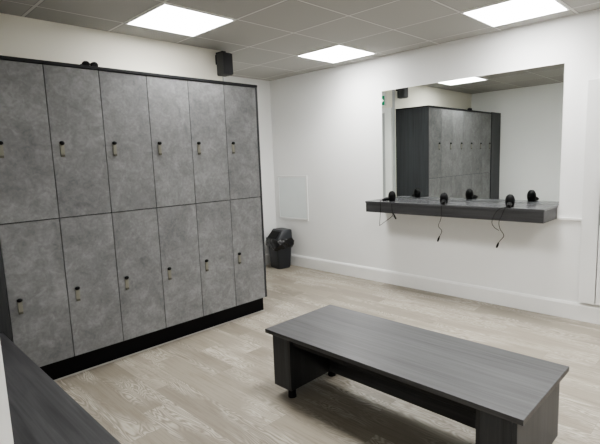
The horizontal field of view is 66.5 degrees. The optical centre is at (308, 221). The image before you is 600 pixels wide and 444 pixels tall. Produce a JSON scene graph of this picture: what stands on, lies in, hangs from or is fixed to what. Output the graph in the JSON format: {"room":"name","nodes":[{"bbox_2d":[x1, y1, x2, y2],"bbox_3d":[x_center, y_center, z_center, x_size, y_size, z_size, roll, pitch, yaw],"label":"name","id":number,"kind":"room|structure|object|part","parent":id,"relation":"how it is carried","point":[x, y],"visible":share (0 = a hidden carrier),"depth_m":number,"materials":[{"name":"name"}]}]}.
{"room":"changing room","nodes":[
{"label":"changing room","id":0,"kind":"room"},
{"bbox_2d":[0,342,13,443],"bbox_3d":[-2.130,-0.068,2.379,3.234,2.495,0.140,5,11,44],"label":"wall","id":1,"kind":"structure","parent":0,"point":[6,435],"depth_m":1.37,"materials":[{"name":"white paint"}]},
{"bbox_2d":[0,13,222,80],"bbox_3d":[-2.024,-0.301,4.071,1.009,2.495,2.460,5,11,44],"label":"wall","id":2,"kind":"structure","parent":0,"point":[22,37],"depth_m":3.62,"materials":[{"name":"white paint"}]},
{"bbox_2d":[215,51,232,76],"bbox_3d":[-0.816,-1.504,4.356,0.160,0.222,0.115,5,11,44],"label":"wall speaker","id":3,"kind":"object","parent":2,"relation":"attached to","point":[224,62],"visible":1,"depth_m":4.31,"materials":[{"name":"black plastic"}]},
{"bbox_2d":[223,52,232,73],"bbox_3d":[-0.760,-1.488,4.306,0.008,0.188,0.104,5,11,44],"label":"grille","id":4,"kind":"object","parent":3,"relation":"attached to","point":[227,57],"depth_m":4.30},
{"bbox_2d":[223,76,275,253],"bbox_3d":[-2.575,-0.313,4.299,0.100,2.495,5.900,5,11,44],"label":"wall","id":5,"kind":"structure","parent":0,"point":[263,86],"depth_m":6.23,"materials":[{"name":"white paint"}]},
{"bbox_2d":[265,254,270,264],"bbox_3d":[-0.967,0.589,5.968,0.018,0.147,1.482,5,11,44],"label":"baseboard","id":6,"kind":"structure","parent":5,"relation":"attached to","point":[267,256],"depth_m":6.36,"materials":[{"name":"white paint"}]},
{"bbox_2d":[0,0,599,80],"bbox_3d":[-0.213,-1.367,1.799,6.809,0.100,6.100,5,11,44],"label":"ceiling","id":7,"kind":"structure","parent":0,"point":[264,40],"depth_m":3.64,"materials":[{"name":"tile"}]},
{"bbox_2d":[125,2,235,36],"bbox_3d":[-0.971,-1.511,3.460,0.596,0.008,0.596,5,11,44],"label":"recessed light","id":8,"kind":"object","parent":7,"relation":"in","point":[166,17],"visible":1,"depth_m":3.43,"materials":[{"name":"white paint"}]},
{"bbox_2d":[295,44,376,62],"bbox_3d":[0.282,-1.729,4.734,0.596,0.008,0.596,5,11,44],"label":"recessed light","id":9,"kind":"object","parent":7,"relation":"in","point":[337,53],"visible":1,"depth_m":4.71,"materials":[{"name":"white plastic"}]},
{"bbox_2d":[460,0,569,26],"bbox_3d":[1.573,-1.604,3.486,0.596,0.008,0.596,5,11,44],"label":"recessed light","id":10,"kind":"object","parent":7,"relation":"in","point":[505,12],"visible":1,"depth_m":3.48,"materials":[{"name":"white plastic"}]},
{"bbox_2d":[55,264,599,443],"bbox_3d":[-0.123,1.203,2.149,6.809,0.100,6.100,5,11,44],"label":"floor","id":11,"kind":"structure","parent":0,"point":[217,385],"depth_m":2.99,"materials":[{"name":"grey wood"}]},
{"bbox_2d":[0,246,12,341],"bbox_3d":[-2.007,0.086,2.643,0.024,2.106,0.364,5,11,44],"label":"filler panel","id":12,"kind":"object","parent":11,"relation":"on","point":[5,326],"visible":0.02,"depth_m":2.81,"materials":[{"name":"grey laminate"}]},
{"bbox_2d":[0,60,73,366],"bbox_3d":[-1.938,-0.031,3.059,0.536,1.934,0.342,5,11,44],"label":"locker","id":13,"kind":"structure","parent":11,"relation":"on","point":[30,234],"depth_m":2.89,"materials":[{"name":"laminate"}]},
{"bbox_3d":[-1.784,-0.488,2.830,0.018,0.974,0.339,5,11,44],"label":"door","id":14,"kind":"part","parent":13,"relation":"part of","materials":[{"name":"laminate"}]},
{"bbox_3d":[-1.750,0.472,2.960,0.018,0.952,0.339,5,11,44],"label":"door","id":15,"kind":"part","parent":13,"relation":"part of","materials":[{"name":"laminate"}]},
{"bbox_2d":[0,55,256,87],"bbox_3d":[-1.377,-1.106,3.550,0.529,0.020,2.081,5,11,44],"label":"panel","id":16,"kind":"object","parent":13,"relation":"on","point":[9,58],"visible":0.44,"depth_m":3.19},
{"bbox_2d":[80,61,97,66],"bbox_3d":[-1.526,-1.082,3.169,0.095,0.043,0.127,5,11,44],"label":"goggles","id":17,"kind":"object","parent":16,"relation":"on","point":[83,62],"visible":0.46,"depth_m":3.13,"materials":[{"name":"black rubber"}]},
{"bbox_2d":[0,333,120,443],"bbox_3d":[-1.379,0.976,2.145,1.682,0.437,0.318,5,11,44],"label":"bench","id":18,"kind":"object","parent":11,"relation":"on","point":[41,411],"visible":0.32,"depth_m":1.89,"materials":[{"name":"grey wood"}]},
{"bbox_2d":[42,64,122,355],"bbox_3d":[-1.699,-0.072,3.303,0.536,1.934,0.342,5,11,44],"label":"locker","id":19,"kind":"structure","parent":11,"relation":"on","point":[73,99],"depth_m":3.12,"materials":[{"name":"laminate"}]},
{"bbox_3d":[-1.545,-0.529,3.073,0.018,0.974,0.339,5,11,44],"label":"door","id":20,"kind":"part","parent":19,"relation":"part of","materials":[{"name":"laminate"}]},
{"bbox_3d":[-1.511,0.430,3.203,0.018,0.952,0.339,5,11,44],"label":"door","id":21,"kind":"part","parent":19,"relation":"part of","materials":[{"name":"laminate"}]},
{"bbox_2d":[98,71,165,340],"bbox_3d":[-1.460,-0.114,3.546,0.536,1.934,0.342,5,11,44],"label":"locker","id":22,"kind":"structure","parent":11,"relation":"on","point":[124,99],"depth_m":3.36,"materials":[{"name":"laminate"}]},
{"bbox_3d":[-1.306,-0.571,3.316,0.018,0.974,0.339,5,11,44],"label":"door","id":23,"kind":"part","parent":22,"relation":"part of","materials":[{"name":"laminate"}]},
{"bbox_3d":[-1.272,0.389,3.447,0.018,0.952,0.339,5,11,44],"label":"door","id":24,"kind":"part","parent":22,"relation":"part of","materials":[{"name":"laminate"}]},
{"bbox_2d":[40,298,264,380],"bbox_3d":[-1.323,0.893,3.833,0.485,0.142,2.071,5,11,44],"label":"plinth","id":25,"kind":"object","parent":11,"relation":"on","point":[62,369],"visible":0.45,"depth_m":3.56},
{"bbox_2d":[146,76,202,327],"bbox_3d":[-1.221,-0.155,3.789,0.536,1.934,0.342,5,11,44],"label":"locker","id":26,"kind":"structure","parent":11,"relation":"on","point":[168,102],"depth_m":3.61,"materials":[{"name":"laminate"}]},
{"bbox_3d":[-1.067,-0.612,3.559,0.018,0.974,0.339,5,11,44],"label":"door","id":27,"kind":"part","parent":26,"relation":"part of","materials":[{"name":"laminate"}]},
{"bbox_3d":[-1.033,0.347,3.690,0.018,0.952,0.339,5,11,44],"label":"door","id":28,"kind":"part","parent":26,"relation":"part of","materials":[{"name":"laminate"}]},
{"bbox_2d":[187,80,235,315],"bbox_3d":[-0.982,-0.197,4.032,0.536,1.934,0.342,5,11,44],"label":"locker","id":29,"kind":"structure","parent":11,"relation":"on","point":[206,100],"depth_m":3.85,"materials":[{"name":"laminate"}]},
{"bbox_3d":[-0.828,-0.654,3.803,0.018,0.974,0.339,5,11,44],"label":"door","id":30,"kind":"part","parent":29,"relation":"part of","materials":[{"name":"laminate"}]},
{"bbox_3d":[-0.794,0.306,3.933,0.018,0.952,0.339,5,11,44],"label":"door","id":31,"kind":"part","parent":29,"relation":"part of","materials":[{"name":"laminate"}]},
{"bbox_2d":[223,84,264,305],"bbox_3d":[-0.743,-0.238,4.275,0.536,1.934,0.342,5,11,44],"label":"locker","id":32,"kind":"structure","parent":11,"relation":"on","point":[239,101],"depth_m":4.09,"materials":[{"name":"laminate"}]},
{"bbox_3d":[-0.589,-0.695,4.046,0.018,0.974,0.339,5,11,44],"label":"door","id":33,"kind":"part","parent":32,"relation":"part of","materials":[{"name":"laminate"}]},
{"bbox_3d":[-0.555,0.264,4.176,0.018,0.952,0.339,5,11,44],"label":"door","id":34,"kind":"part","parent":32,"relation":"part of","materials":[{"name":"laminate"}]},
{"bbox_2d":[255,87,266,296],"bbox_3d":[-0.626,-0.262,4.413,0.525,1.936,0.018,5,11,44],"label":"end panel","id":35,"kind":"object","parent":11,"relation":"on","point":[255,87],"visible":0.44,"depth_m":4.22,"materials":[{"name":"grey laminate"}]},
{"bbox_2d":[266,228,293,268],"bbox_3d":[-0.393,0.356,6.159,0.331,0.514,0.360,-8,9,-35],"label":"waste bin","id":36,"kind":"object","parent":11,"relation":"on","point":[280,241],"visible":1,"depth_m":6.06,"materials":[{"name":"grey plastic"}]},
{"bbox_3d":[-0.397,0.186,6.135,0.258,0.171,0.282,-8,9,-35],"label":"lid","id":37,"kind":"part","parent":36,"relation":"part of","materials":[{"name":"grey plastic"}]},
{"bbox_2d":[265,305,568,443],"bbox_3d":[0.488,0.872,2.497,1.506,0.417,0.596,5,11,44],"label":"bench","id":38,"kind":"object","parent":11,"relation":"on","point":[509,397],"visible":1,"depth_m":2.31,"materials":[{"name":"grey wood"}]},
{"bbox_3d":[0.306,0.743,2.315,1.119,0.050,0.016,5,11,44],"label":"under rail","id":39,"kind":"part","parent":38,"relation":"part of","materials":[{"name":"black wood"}]},
{"bbox_3d":[0.536,0.843,2.563,1.119,0.332,0.018,5,11,44],"label":"rail","id":40,"kind":"part","parent":38,"relation":"part of","materials":[{"name":"grey wood"}]},
{"bbox_2d":[270,9,599,306],"bbox_3d":[1.919,-0.444,4.098,6.809,2.495,0.100,5,11,44],"label":"wall","id":41,"kind":"structure","parent":0,"point":[327,123],"depth_m":4.75,"materials":[{"name":"white paint"}]},
{"bbox_2d":[277,176,308,220],"bbox_3d":[-0.219,-0.323,6.139,0.566,0.588,0.013,5,11,44],"label":"access panel","id":42,"kind":"object","parent":41,"relation":"attached to","point":[292,190],"visible":1,"depth_m":6.12,"materials":[{"name":"white metal"}]},
{"bbox_2d":[291,254,599,324],"bbox_3d":[1.919,0.726,4.214,6.609,0.147,0.018,5,11,44],"label":"baseboard","id":43,"kind":"structure","parent":41,"relation":"attached to","point":[544,305],"depth_m":4.56,"materials":[{"name":"white paint"}]},
{"bbox_2d":[365,199,557,223],"bbox_3d":[1.359,-0.123,4.386,1.777,0.114,0.348,5,11,44],"label":"shelf","id":44,"kind":"object","parent":41,"relation":"attached to","point":[530,213],"visible":0.85,"depth_m":4.12,"materials":[{"name":"grey wood"}]},
{"bbox_2d":[379,191,396,225],"bbox_3d":[0.808,-0.131,4.699,0.173,0.357,0.209,-1,8,8],"label":"hair dryer","id":45,"kind":"object","parent":44,"relation":"on","point":[391,196],"visible":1,"depth_m":4.71,"materials":[{"name":"black plastic"}]},
{"bbox_3d":[0.800,-0.087,4.721,0.204,0.266,0.082,5,11,44],"label":"cord","id":46,"kind":"part","parent":45,"relation":"part of","materials":[{"name":"black plastic"}]},
{"bbox_2d":[437,193,447,241],"bbox_3d":[1.262,-0.044,4.311,0.079,0.456,0.139,3,9,33],"label":"hair dryer","id":47,"kind":"object","parent":44,"relation":"on","point":[443,197],"visible":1,"depth_m":4.28,"materials":[{"name":"black plastic"}]},
{"bbox_3d":[1.357,-0.171,4.379,1.777,0.018,0.348,5,11,44],"label":"shelf","id":48,"kind":"part","parent":44,"relation":"part of","materials":[{"name":"grey wood"}]},
{"bbox_2d":[492,194,514,247],"bbox_3d":[1.668,-0.006,3.922,0.152,0.454,0.148,5,11,44],"label":"hair dryer","id":49,"kind":"object","parent":44,"relation":"on","point":[510,199],"visible":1,"depth_m":3.87,"materials":[{"name":"black plastic"}]},
{"bbox_3d":[1.619,0.027,3.884,0.139,0.324,0.010,5,10,42],"label":"cord","id":50,"kind":"part","parent":49,"relation":"part of","materials":[{"name":"black plastic"}]},
{"bbox_2d":[382,63,564,204],"bbox_3d":[1.455,-0.777,4.421,1.794,1.161,0.006,5,11,44],"label":"wall mirror","id":51,"kind":"object","parent":41,"relation":"attached to","point":[490,138],"visible":0.86,"depth_m":4.29,"materials":[{"name":"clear mirror"}]},
{"bbox_2d":[557,217,581,220],"bbox_3d":[2.183,-0.023,3.829,0.190,0.020,0.016,5,11,44],"label":"trim","id":52,"kind":"structure","parent":41,"relation":"attached to","point":[558,218],"depth_m":3.82,"materials":[{"name":"white paint"}]},
{"bbox_2d":[578,78,599,304],"bbox_3d":[2.522,-0.193,3.431,0.825,1.800,0.063,5,11,44],"label":"door","id":53,"kind":"structure","parent":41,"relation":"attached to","point":[589,269],"depth_m":3.68,"materials":[{"name":"white paint"}]},
{"bbox_3d":[2.519,-0.163,3.429,0.573,1.732,0.020,5,11,44],"label":"door","id":54,"kind":"part","parent":53,"relation":"part of","materials":[{"name":"white paint"}]}
]}

